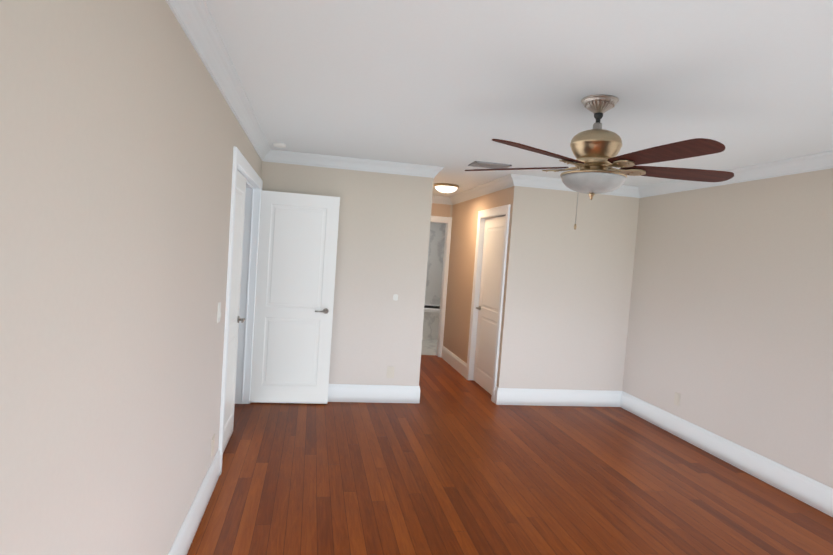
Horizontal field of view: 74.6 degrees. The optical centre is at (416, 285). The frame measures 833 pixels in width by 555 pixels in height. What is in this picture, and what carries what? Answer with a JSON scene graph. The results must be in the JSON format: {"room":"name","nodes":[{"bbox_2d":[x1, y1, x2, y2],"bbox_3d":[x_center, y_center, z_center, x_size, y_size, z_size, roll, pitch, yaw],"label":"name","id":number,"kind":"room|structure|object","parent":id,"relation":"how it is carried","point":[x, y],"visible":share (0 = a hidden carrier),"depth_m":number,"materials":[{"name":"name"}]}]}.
{"room":"empty bedroom","nodes":[
{"label":"empty bedroom","id":0,"kind":"room"},
{"bbox_2d":[0,0,261,554],"bbox_3d":[-1.025,0.124,2.141,0.120,2.422,6.616,3,3,-11],"label":"wall","id":1,"kind":"structure","parent":0,"point":[122,134],"depth_m":1.46,"materials":[{"name":"paint"}]},
{"bbox_2d":[168,449,220,554],"bbox_3d":[-0.869,1.306,1.328,0.016,0.180,4.565,3,3,-11],"label":"baseboard","id":2,"kind":"structure","parent":1,"relation":"attached to","point":[181,545],"depth_m":2.86,"materials":[{"name":"white wood"}]},
{"bbox_2d":[211,434,214,456],"bbox_3d":[-1.233,0.969,3.314,0.010,0.118,0.075,3,3,-11],"label":"electrical outlet","id":3,"kind":"object","parent":1,"relation":"attached to","point":[212,444],"visible":0.96,"depth_m":3.29,"materials":[{"name":"beige plastic"}]},
{"bbox_2d":[217,302,220,322],"bbox_3d":[-1.172,0.160,3.252,0.013,0.118,0.075,3,3,-11],"label":"light switch","id":4,"kind":"object","parent":1,"relation":"attached to","point":[219,313],"visible":0.94,"depth_m":3.23,"materials":[{"name":"white plastic"}]},
{"bbox_2d":[166,0,273,161],"bbox_3d":[-0.846,-1.023,2.096,0.081,0.106,6.376,3,3,-11],"label":"crown molding","id":5,"kind":"structure","parent":1,"relation":"attached to","point":[194,18],"depth_m":2.58,"materials":[{"name":"paint"}]},
{"bbox_2d":[223,170,245,452],"bbox_3d":[-1.357,0.192,3.969,0.154,2.020,0.778,3,3,-11],"label":"closed door","id":6,"kind":"structure","parent":1,"relation":"in","point":[235,319],"depth_m":4.09,"materials":[{"name":"white wood"}]},
{"bbox_2d":[250,190,339,403],"bbox_3d":[-1.180,0.132,5.257,0.761,2.020,0.154,3,3,-11],"label":"open door","id":7,"kind":"structure","parent":1,"relation":"in","point":[295,278],"depth_m":5.24,"materials":[{"name":"white wood"}]},
{"bbox_2d":[261,161,432,385],"bbox_3d":[-1.024,-0.128,6.694,1.800,2.422,2.587,3,3,-11],"label":"wall","id":8,"kind":"structure","parent":0,"point":[383,241],"depth_m":5.49,"materials":[{"name":"paint"}]},
{"bbox_2d":[274,150,433,178],"bbox_3d":[-0.595,-1.186,5.341,1.590,0.106,0.081,3,3,-11],"label":"crown molding","id":9,"kind":"structure","parent":8,"relation":"attached to","point":[287,157],"depth_m":5.33,"materials":[{"name":"paint"}]},
{"bbox_2d":[218,146,510,474],"bbox_3d":[-0.436,0.103,5.896,2.724,2.130,4.398,3,3,-11],"label":"door frame","id":10,"kind":"structure","parent":8,"relation":"in","point":[240,161],"depth_m":5.21,"materials":[{"name":"white wood"}]},
{"bbox_2d":[328,384,419,402],"bbox_3d":[-0.804,1.079,5.490,1.680,0.180,0.016,3,3,-11],"label":"baseboard","id":11,"kind":"structure","parent":8,"relation":"attached to","point":[336,392],"depth_m":5.55,"materials":[{"name":"white wood"}]},
{"bbox_2d":[386,366,393,377],"bbox_3d":[-0.265,0.887,5.581,0.075,0.118,0.010,3,3,-11],"label":"electrical outlet","id":12,"kind":"object","parent":8,"relation":"attached to","point":[390,372],"visible":1,"depth_m":5.58,"materials":[{"name":"beige plastic"}]},
{"bbox_2d":[393,294,397,300],"bbox_3d":[-0.212,0.119,5.537,0.050,0.066,0.013,3,3,-11],"label":"light switch","id":13,"kind":"object","parent":8,"relation":"attached to","point":[395,297],"visible":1,"depth_m":5.53,"materials":[{"name":"white plastic"}]},
{"bbox_2d":[434,166,443,177],"bbox_3d":[-0.014,-1.225,6.766,0.081,0.106,2.668,3,3,-11],"label":"crown molding","id":14,"kind":"structure","parent":8,"relation":"attached to","point":[436,168],"depth_m":5.47,"materials":[{"name":"paint"}]},
{"bbox_2d":[421,340,436,354],"bbox_3d":[-0.220,1.031,9.633,3.140,0.100,2.487,3,3,-11],"label":"floor","id":15,"kind":"structure","parent":0,"point":[429,347],"depth_m":9.14,"materials":[{"name":"tile"}]},
{"bbox_2d":[422,305,439,339],"bbox_3d":[0.278,0.610,10.398,1.645,0.722,0.862,3,3,-11],"label":"bathtub","id":16,"kind":"object","parent":15,"relation":"on","point":[431,322],"visible":0.17,"depth_m":9.99,"materials":[{"name":"white"}]},
{"bbox_2d":[425,222,445,304],"bbox_3d":[-0.350,-0.305,10.724,3.140,2.422,0.120,3,3,-11],"label":"wall","id":17,"kind":"structure","parent":0,"point":[435,264],"depth_m":10.78,"materials":[{"name":"stone"}]},
{"bbox_2d":[431,203,452,216],"bbox_3d":[0.106,-0.138,8.285,3.140,2.422,0.120,3,3,-11],"label":"wall","id":18,"kind":"structure","parent":0,"point":[443,210],"depth_m":8.21,"materials":[{"name":"paint"}]},
{"bbox_2d":[432,195,449,204],"bbox_3d":[0.136,-1.289,8.109,0.690,0.106,0.081,3,3,-11],"label":"crown molding","id":19,"kind":"structure","parent":18,"relation":"attached to","point":[435,199],"depth_m":8.15,"materials":[{"name":"paint"}]},
{"bbox_2d":[187,355,832,554],"bbox_3d":[-1.466,1.169,5.584,7.795,0.100,13.390,3,3,-11],"label":"floor","id":20,"kind":"structure","parent":0,"point":[454,462],"depth_m":3.69,"materials":[{"name":"brown wood"}]},
{"bbox_2d":[205,0,832,196],"bbox_3d":[-1.291,-1.343,5.444,7.795,0.100,13.390,3,3,-11],"label":"ceiling","id":21,"kind":"structure","parent":0,"point":[453,88],"depth_m":2.64,"materials":[{"name":"paint"}]},
{"bbox_2d":[273,142,285,147],"bbox_3d":[-1.212,-1.239,4.833,0.112,0.029,0.112,3,3,-11],"label":"smoke detector","id":22,"kind":"object","parent":21,"relation":"attached to","point":[279,145],"visible":1,"depth_m":4.80,"materials":[{"name":"white plastic"}]},
{"bbox_2d":[434,183,458,193],"bbox_3d":[0.369,-1.195,6.800,0.312,0.116,0.312,3,3,-11],"label":"hall light","id":23,"kind":"object","parent":21,"relation":"attached to","point":[445,188],"visible":1,"depth_m":6.70,"materials":[{"name":"white glass"}]},
{"bbox_2d":[468,161,511,168],"bbox_3d":[0.690,-1.133,5.151,0.350,0.012,0.240,3,3,-11],"label":"ceiling vent","id":24,"kind":"object","parent":21,"relation":"in","point":[486,164],"visible":0.96,"depth_m":5.12,"materials":[{"name":"grey metal"}]},
{"bbox_2d":[465,94,733,229],"bbox_3d":[1.002,-0.647,2.929,1.453,0.691,1.468,3,3,-11],"label":"fan","id":25,"kind":"object","parent":21,"relation":"hanging from","point":[596,149],"visible":1,"depth_m":2.85,"materials":[{"name":"brown wood"}]},
{"bbox_2d":[443,186,639,390],"bbox_3d":[1.475,0.019,7.171,1.564,2.422,2.587,3,3,-11],"label":"wall","id":26,"kind":"structure","parent":0,"point":[566,305],"depth_m":5.91,"materials":[{"name":"paint"}]},
{"bbox_2d":[441,346,466,377],"bbox_3d":[0.515,1.050,7.669,0.019,0.180,1.429,3,3,-11],"label":"baseboard","id":27,"kind":"structure","parent":26,"relation":"attached to","point":[458,364],"depth_m":7.56,"materials":[{"name":"white wood"}]},
{"bbox_2d":[450,174,521,204],"bbox_3d":[0.757,-1.179,6.913,0.081,0.106,2.668,3,3,-11],"label":"crown molding","id":28,"kind":"structure","parent":26,"relation":"attached to","point":[510,180],"depth_m":6.42,"materials":[{"name":"paint"}]},
{"bbox_2d":[473,216,505,394],"bbox_3d":[0.888,0.213,6.388,0.154,2.020,0.925,3,3,-11],"label":"hall door","id":29,"kind":"structure","parent":26,"relation":"in","point":[492,255],"depth_m":6.45,"materials":[{"name":"white wood"}]},
{"bbox_2d":[494,386,619,406],"bbox_3d":[1.553,1.218,5.949,1.429,0.180,0.030,3,3,-11],"label":"baseboard","id":30,"kind":"structure","parent":26,"relation":"attached to","point":[503,396],"depth_m":5.93,"materials":[{"name":"white wood"}]},
{"bbox_2d":[518,175,637,197],"bbox_3d":[1.699,-1.051,5.780,1.350,0.106,0.081,3,3,-11],"label":"crown molding","id":31,"kind":"structure","parent":26,"relation":"attached to","point":[527,181],"depth_m":5.74,"materials":[{"name":"paint"}]},
{"bbox_2d":[622,168,832,487],"bbox_3d":[3.006,0.362,2.912,0.120,2.422,6.616,3,3,-11],"label":"wall","id":32,"kind":"structure","parent":0,"point":[730,331],"depth_m":4.44,"materials":[{"name":"paint"}]},
{"bbox_2d":[674,392,680,405],"bbox_3d":[2.466,1.075,5.172,0.010,0.118,0.075,3,3,-11],"label":"electrical outlet","id":33,"kind":"object","parent":32,"relation":"attached to","point":[677,399],"visible":1,"depth_m":5.17,"materials":[{"name":"beige plastic"}]},
{"bbox_2d":[620,391,832,516],"bbox_3d":[2.861,1.475,2.960,0.016,0.180,6.376,3,3,-11],"label":"baseboard","id":34,"kind":"structure","parent":32,"relation":"attached to","point":[805,489],"depth_m":4.37,"materials":[{"name":"white wood"}]},
{"bbox_2d":[638,150,832,197],"bbox_3d":[2.988,-0.797,2.829,0.081,0.106,6.376,3,3,-11],"label":"crown molding","id":35,"kind":"structure","parent":32,"relation":"attached to","point":[821,160],"depth_m":4.32,"materials":[{"name":"paint"}]}
]}

